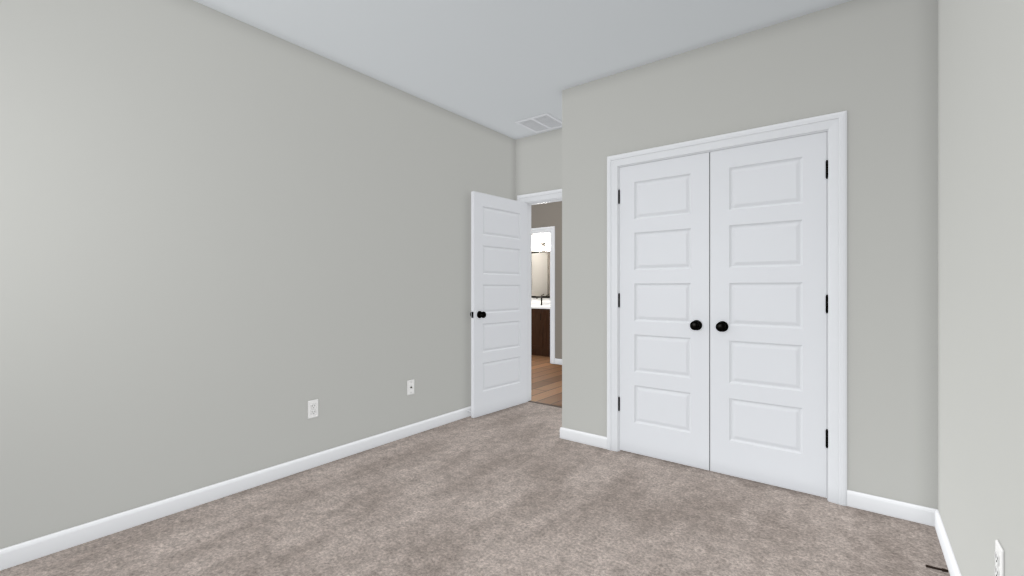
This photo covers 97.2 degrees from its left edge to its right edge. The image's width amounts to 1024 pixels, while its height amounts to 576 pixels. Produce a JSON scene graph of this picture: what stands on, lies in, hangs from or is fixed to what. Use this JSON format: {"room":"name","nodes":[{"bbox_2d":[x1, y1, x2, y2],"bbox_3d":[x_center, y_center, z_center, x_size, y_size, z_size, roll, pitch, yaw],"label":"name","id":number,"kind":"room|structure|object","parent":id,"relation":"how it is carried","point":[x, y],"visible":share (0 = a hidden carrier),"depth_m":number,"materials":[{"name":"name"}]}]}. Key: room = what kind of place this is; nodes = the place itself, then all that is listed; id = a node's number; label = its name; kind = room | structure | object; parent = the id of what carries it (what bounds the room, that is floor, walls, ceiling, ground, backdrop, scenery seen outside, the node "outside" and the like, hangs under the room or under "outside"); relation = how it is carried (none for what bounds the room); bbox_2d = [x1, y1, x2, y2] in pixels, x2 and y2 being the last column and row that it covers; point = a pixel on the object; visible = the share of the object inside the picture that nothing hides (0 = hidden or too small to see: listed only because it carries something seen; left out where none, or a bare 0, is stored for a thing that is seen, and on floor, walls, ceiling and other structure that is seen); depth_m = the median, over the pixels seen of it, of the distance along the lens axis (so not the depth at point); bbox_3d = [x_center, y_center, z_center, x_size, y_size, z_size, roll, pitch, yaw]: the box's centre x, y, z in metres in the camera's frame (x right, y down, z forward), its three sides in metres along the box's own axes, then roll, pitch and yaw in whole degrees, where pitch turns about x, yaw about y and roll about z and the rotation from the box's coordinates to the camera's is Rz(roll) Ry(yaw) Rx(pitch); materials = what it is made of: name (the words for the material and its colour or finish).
{"room":"empty bedroom","nodes":[
{"label":"empty bedroom","id":0,"kind":"room"},
{"bbox_2d":[0,0,514,548],"bbox_3d":[-1.327,-0.187,3.033,0.115,2.726,4.320,0,0,38],"label":"wall","id":1,"kind":"structure","parent":0,"point":[230,246],"depth_m":2.47,"materials":[{"name":"grey paint"}]},
{"bbox_2d":[0,406,470,570],"bbox_3d":[-1.234,1.134,3.034,0.030,0.083,4.205,0,0,38],"label":"baseboard","id":2,"kind":"structure","parent":1,"relation":"attached to","point":[20,553],"depth_m":2.42,"materials":[{"name":"white paint"}]},
{"bbox_2d":[308,399,317,418],"bbox_3d":[-1.304,0.794,2.959,0.010,0.115,0.070,0,0,38],"label":"electrical outlet","id":3,"kind":"object","parent":1,"relation":"attached to","point":[312,408],"visible":1,"depth_m":2.96,"materials":[{"name":"white plastic"}]},
{"bbox_2d":[407,380,413,394],"bbox_3d":[-0.805,0.794,3.602,0.018,0.115,0.070,0,0,38],"label":"electrical outlet","id":4,"kind":"object","parent":1,"relation":"attached to","point":[410,387],"visible":1,"depth_m":3.60,"materials":[{"name":"white plastic"}]},
{"bbox_2d":[0,402,949,575],"bbox_3d":[-0.014,1.206,2.061,3.383,0.060,4.380,0,0,38],"label":"floor","id":5,"kind":"structure","parent":0,"point":[523,489],"depth_m":2.24,"materials":[{"name":"beige carpet"}]},
{"bbox_2d":[926,565,947,572],"bbox_3d":[1.768,1.168,1.877,0.068,0.014,0.014,0,0,31],"label":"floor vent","id":6,"kind":"object","parent":5,"relation":"on","point":[936,568],"visible":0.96,"depth_m":1.87,"materials":[{"name":"brown metal"}]},
{"bbox_2d":[194,0,850,139],"bbox_3d":[0.005,-1.600,2.084,3.383,0.100,4.440,0,0,38],"label":"ceiling","id":7,"kind":"structure","parent":0,"point":[502,66],"depth_m":2.79,"materials":[{"name":"white paint"}]},
{"bbox_2d":[515,113,561,132],"bbox_3d":[0.277,-1.545,4.240,0.360,0.008,0.360,0,0,38],"label":"ceiling vent","id":8,"kind":"object","parent":7,"relation":"in","point":[541,123],"visible":0.9,"depth_m":4.23,"materials":[{"name":"white metal"}]},
{"bbox_2d":[515,128,561,200],"bbox_3d":[0.289,-0.187,4.591,5.988,2.726,0.120,0,0,38],"label":"wall","id":9,"kind":"structure","parent":0,"point":[538,162],"depth_m":4.53,"materials":[{"name":"grey paint"}]},
{"bbox_2d":[517,189,561,400],"bbox_3d":[0.473,0.109,4.436,0.967,2.133,0.141,0,0,38],"label":"door frame","id":10,"kind":"structure","parent":9,"relation":"attached to","point":[529,285],"depth_m":4.68,"materials":[{"name":"white paint"}]},
{"bbox_2d":[470,191,527,417],"bbox_3d":[-0.105,0.149,4.332,0.169,2.030,0.777,0,0,41],"label":"entry door","id":11,"kind":"structure","parent":10,"relation":"attached to","point":[499,303],"depth_m":4.29,"materials":[{"name":"white paint"}]},
{"bbox_2d":[531,234,549,299],"bbox_3d":[0.862,-0.187,8.244,1.840,2.726,0.120,0,0,38],"label":"wall","id":12,"kind":"structure","parent":0,"point":[542,238],"depth_m":8.41,"materials":[{"name":"white paint"}]},
{"bbox_2d":[531,251,549,297],"bbox_3d":[0.718,-0.252,8.262,0.960,0.875,0.022,0,0,38],"label":"bathroom mirror","id":13,"kind":"object","parent":12,"relation":"attached to","point":[540,273],"visible":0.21,"depth_m":8.40,"materials":[{"name":"clear glass"}]},
{"bbox_2d":[534,241,549,250],"bbox_3d":[0.675,-0.764,8.215,0.640,0.160,0.148,0,0,38],"label":"sconce","id":14,"kind":"object","parent":12,"relation":"attached to","point":[538,245],"visible":0.6,"depth_m":8.30,"materials":[{"name":"white"}]},
{"bbox_2d":[528,401,561,407],"bbox_3d":[0.472,1.178,4.456,0.766,0.012,0.040,0,0,38],"label":"trim","id":15,"kind":"structure","parent":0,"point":[546,404],"depth_m":4.54,"materials":[{"name":"brown"}]},
{"bbox_2d":[530,355,561,405],"bbox_3d":[0.485,1.215,6.525,3.940,0.062,3.305,0,0,38],"label":"floor","id":16,"kind":"structure","parent":0,"point":[546,381],"depth_m":5.71,"materials":[{"name":"brown wood"}]},
{"bbox_2d":[531,294,549,356],"bbox_3d":[0.551,0.641,8.045,1.070,1.070,0.572,0,0,38],"label":"bathroom vanity","id":17,"kind":"object","parent":16,"relation":"on","point":[540,327],"visible":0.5,"depth_m":7.79,"materials":[{"name":"brown wood"}]},
{"bbox_2d":[531,201,561,358],"bbox_3d":[0.816,-0.187,6.954,3.940,2.726,0.120,0,0,38],"label":"wall","id":18,"kind":"structure","parent":0,"point":[546,215],"depth_m":6.96,"materials":[{"name":"grey paint"}]},
{"bbox_2d":[531,226,554,363],"bbox_3d":[0.290,0.109,7.271,0.936,2.133,0.021,0,0,38],"label":"door frame","id":19,"kind":"structure","parent":18,"relation":"attached to","point":[551,229],"depth_m":7.00,"materials":[{"name":"white paint"}]},
{"bbox_2d":[555,359,561,364],"bbox_3d":[0.776,1.134,6.902,3.700,0.083,0.013,0,0,38],"label":"baseboard","id":20,"kind":"structure","parent":18,"relation":"attached to","point":[558,361],"depth_m":6.94,"materials":[{"name":"white paint"}]},
{"bbox_2d":[562,0,937,508],"bbox_3d":[1.464,-0.187,3.163,2.155,2.726,0.712,0,0,38],"label":"wall","id":21,"kind":"structure","parent":0,"point":[870,67],"depth_m":2.42,"materials":[{"name":"grey paint"}]},
{"bbox_2d":[560,427,563,438],"bbox_3d":[0.600,1.134,3.818,0.013,0.083,0.725,0,0,38],"label":"baseboard","id":22,"kind":"structure","parent":21,"relation":"attached to","point":[561,429],"depth_m":3.52,"materials":[{"name":"white paint"}]},
{"bbox_2d":[564,428,606,448],"bbox_3d":[0.551,1.134,3.407,0.366,0.083,0.013,0,0,38],"label":"baseboard","id":23,"kind":"structure","parent":21,"relation":"attached to","point":[569,434],"depth_m":3.40,"materials":[{"name":"white paint"}]},
{"bbox_2d":[607,111,846,505],"bbox_3d":[1.273,0.109,2.892,1.407,2.133,0.179,0,0,38],"label":"closet door","id":24,"kind":"structure","parent":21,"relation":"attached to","point":[827,256],"depth_m":2.78,"materials":[{"name":"white paint"}]},
{"bbox_2d":[847,490,927,524],"bbox_3d":[1.941,1.134,2.338,0.327,0.083,0.013,0,0,38],"label":"baseboard","id":25,"kind":"structure","parent":21,"relation":"attached to","point":[889,507],"depth_m":2.33,"materials":[{"name":"white paint"}]},
{"bbox_2d":[938,0,1023,575],"bbox_3d":[1.263,-0.187,1.041,0.115,2.726,4.320,0,0,38],"label":"wall","id":26,"kind":"structure","parent":0,"point":[981,276],"depth_m":1.43,"materials":[{"name":"grey paint"}]},
{"bbox_2d":[928,508,960,575],"bbox_3d":[1.030,1.134,0.843,0.013,0.083,3.493,0,0,38],"label":"baseboard","id":27,"kind":"structure","parent":26,"relation":"attached to","point":[934,519],"depth_m":1.99,"materials":[{"name":"white paint"}]},
{"bbox_2d":[995,540,1003,575],"bbox_3d":[1.333,0.761,1.235,0.010,0.115,0.070,0,0,38],"label":"electrical outlet","id":28,"kind":"object","parent":26,"relation":"attached to","point":[999,560],"visible":1,"depth_m":1.22,"materials":[{"name":"white plastic"}]}
]}

